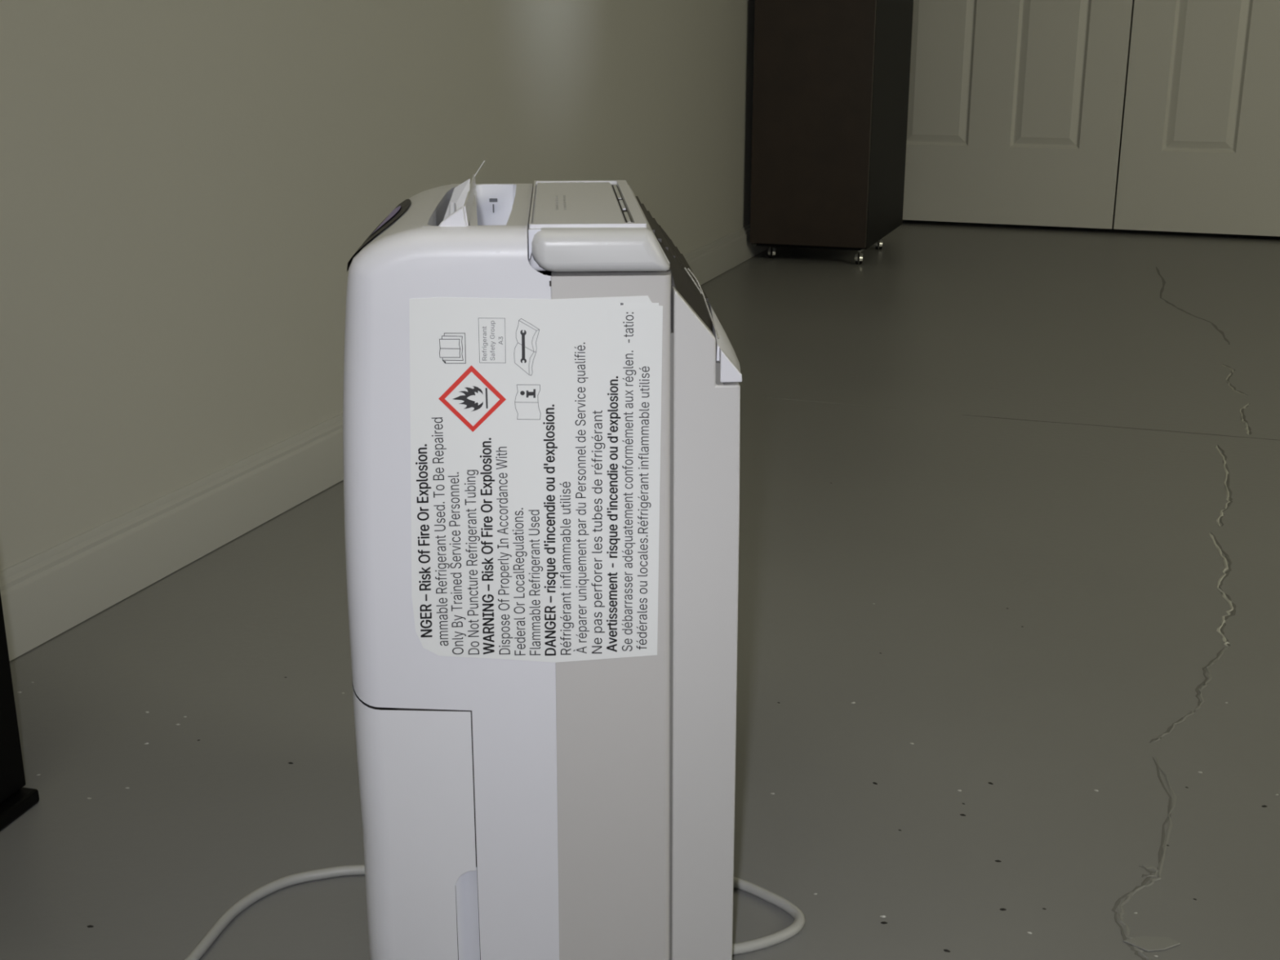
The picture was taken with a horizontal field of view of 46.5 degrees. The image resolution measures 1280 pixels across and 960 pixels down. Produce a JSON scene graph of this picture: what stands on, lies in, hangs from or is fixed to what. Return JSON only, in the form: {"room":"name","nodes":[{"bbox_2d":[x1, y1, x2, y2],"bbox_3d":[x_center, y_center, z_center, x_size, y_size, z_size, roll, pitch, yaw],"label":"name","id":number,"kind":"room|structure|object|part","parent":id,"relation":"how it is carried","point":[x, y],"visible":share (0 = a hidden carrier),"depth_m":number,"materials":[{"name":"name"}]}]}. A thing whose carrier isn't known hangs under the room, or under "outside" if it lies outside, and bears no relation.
{"room":"basement","nodes":[
{"label":"basement","id":0,"kind":"room"},
{"bbox_2d":[0,0,755,570],"bbox_3d":[-0.843,-0.924,1.200,0.120,2.450,10.200,6,18,18],"label":"wall","id":1,"kind":"structure","parent":0,"point":[189,189],"depth_m":2.08,"materials":[{"name":"paint"}]},
{"bbox_2d":[0,224,770,661],"bbox_3d":[-0.851,0.267,1.314,0.015,0.100,9.650,6,18,18],"label":"baseboard","id":2,"kind":"structure","parent":1,"relation":"attached to","point":[52,591],"depth_m":1.96,"materials":[{"name":"grey paint"}]},
{"bbox_2d":[0,213,1279,959],"bbox_3d":[1.500,0.252,1.747,12.000,0.122,12.800,0,17,0],"label":"floor","id":3,"kind":"structure","parent":0,"point":[1008,643],"depth_m":1.71,"materials":[{"name":"paint"}]},
{"bbox_2d":[0,592,39,831],"bbox_3d":[-0.707,-0.104,1.079,0.200,0.950,0.420,4,17,14],"label":"base cabinet","id":4,"kind":"object","parent":3,"relation":"on","point":[15,799],"visible":1,"depth_m":1.35,"materials":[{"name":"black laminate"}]},
{"bbox_3d":[-0.620,-0.105,1.066,0.005,0.922,0.391,4,17,14],"label":"door","id":5,"kind":"part","parent":4,"relation":"part of","materials":[{"name":"black laminate"}]},
{"bbox_2d":[184,160,804,959],"bbox_3d":[-0.168,0.070,1.127,0.561,0.588,0.364,-6,18,-18],"label":"dehumidifier","id":6,"kind":"object","parent":3,"relation":"on","point":[541,391],"visible":1,"depth_m":1.01,"materials":[{"name":"white plastic"}]},
{"bbox_3d":[-0.182,-0.184,1.080,0.027,0.024,0.274,-1,17,-3],"label":"control panel","id":7,"kind":"part","parent":6,"relation":"part of","materials":[{"name":"black"}]},
{"bbox_3d":[-0.123,0.075,1.161,0.106,0.507,0.296,-1,17,-3],"label":"frame","id":8,"kind":"part","parent":6,"relation":"part of","materials":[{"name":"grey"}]},
{"bbox_3d":[-0.167,0.346,1.174,0.565,0.032,0.249,-7,18,-23],"label":"power cord","id":9,"kind":"part","parent":6,"relation":"part of","materials":[{"name":"grey plastic"}]},
{"bbox_3d":[-0.046,-0.201,1.083,0.060,0.004,0.275,-1,17,-3],"label":"lid","id":10,"kind":"part","parent":6,"relation":"part of","materials":[{"name":"white plastic"}]},
{"bbox_3d":[0.059,-0.076,0.972,0.014,0.022,0.013,-1,17,-3],"label":"filter frame","id":11,"kind":"part","parent":6,"relation":"part of","materials":[{"name":"white plastic"}]},
{"bbox_2d":[749,0,913,264],"bbox_3d":[0.620,-1.395,4.690,0.374,1.340,0.684,6,18,18],"label":"cabinet","id":12,"kind":"object","parent":3,"relation":"on","point":[831,86],"visible":1,"depth_m":4.48,"materials":[{"name":"brown wood"}]},
{"bbox_2d":[768,246,771,255],"bbox_3d":[0.408,-0.722,4.692,0.009,0.025,0.026,3,17,11],"label":"caster","id":13,"kind":"object","parent":12,"relation":"attached to","point":[769,248],"depth_m":4.69,"materials":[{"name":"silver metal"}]},
{"bbox_2d":[772,246,776,255],"bbox_3d":[0.423,-0.721,4.690,0.009,0.025,0.026,3,17,11],"label":"caster","id":14,"kind":"object","parent":12,"relation":"attached to","point":[774,250],"depth_m":4.68,"materials":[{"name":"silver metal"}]},
{"bbox_3d":[0.623,-0.811,4.875,0.326,0.018,0.655,6,18,18],"label":"panel","id":15,"kind":"part","parent":12,"relation":"part of","materials":[{"name":"black laminate"}]},
{"bbox_2d":[854,252,857,261],"bbox_3d":[0.664,-0.686,4.573,0.009,0.025,0.026,3,17,11],"label":"caster","id":16,"kind":"object","parent":12,"relation":"attached to","point":[856,254],"depth_m":4.57,"materials":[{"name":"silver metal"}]},
{"bbox_2d":[859,252,862,261],"bbox_3d":[0.679,-0.685,4.570,0.009,0.025,0.026,3,17,11],"label":"caster","id":17,"kind":"object","parent":12,"relation":"attached to","point":[861,254],"depth_m":4.56,"materials":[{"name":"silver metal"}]},
{"bbox_2d":[879,239,883,246],"bbox_3d":[0.790,-0.778,4.878,0.009,0.025,0.026,3,17,11],"label":"caster","id":18,"kind":"object","parent":12,"relation":"attached to","point":[881,240],"depth_m":4.87,"materials":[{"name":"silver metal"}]},
{"bbox_3d":[0.785,-1.397,4.641,0.018,1.268,0.657,6,18,18],"label":"panel","id":19,"kind":"part","parent":12,"relation":"part of","materials":[{"name":"black laminate"}]},
{"bbox_2d":[1114,0,1134,213],"bbox_3d":[2.821,-2.118,5.165,4.259,2.450,0.080,6,18,20],"label":"gap","id":20,"kind":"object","parent":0,"point":[1133,0],"depth_m":5.72,"materials":[{"name":"paint"}]},
{"bbox_3d":[2.608,-1.955,4.623,3.899,2.450,1.613,0,17,0],"label":"wall","id":21,"kind":"structure","parent":0,"visible":0},
{"bbox_2d":[902,0,1133,229],"bbox_3d":[1.257,-1.909,5.146,0.896,2.028,0.034,6,18,20],"label":"door","id":22,"kind":"structure","parent":21,"relation":"in","point":[1015,107],"depth_m":5.28,"materials":[{"name":"white paint"}]},
{"bbox_3d":[1.072,-1.519,5.325,0.211,0.602,0.007,6,18,20],"label":"panel","id":23,"kind":"part","parent":22,"relation":"part of","materials":[{"name":"white paint"}]},
{"bbox_3d":[1.433,-1.478,5.190,0.211,0.602,0.007,6,18,20],"label":"panel","id":24,"kind":"part","parent":22,"relation":"part of","materials":[{"name":"white paint"}]},
{"bbox_2d":[1113,0,1279,236],"bbox_3d":[2.096,-1.815,4.831,0.896,2.028,0.034,6,18,20],"label":"door","id":25,"kind":"structure","parent":21,"relation":"in","point":[1200,147],"depth_m":5.07,"materials":[{"name":"white paint"}]},
{"bbox_3d":[1.912,-1.424,5.011,0.211,0.602,0.007,6,18,20],"label":"panel","id":26,"kind":"part","parent":25,"relation":"part of","materials":[{"name":"white paint"}]}
]}

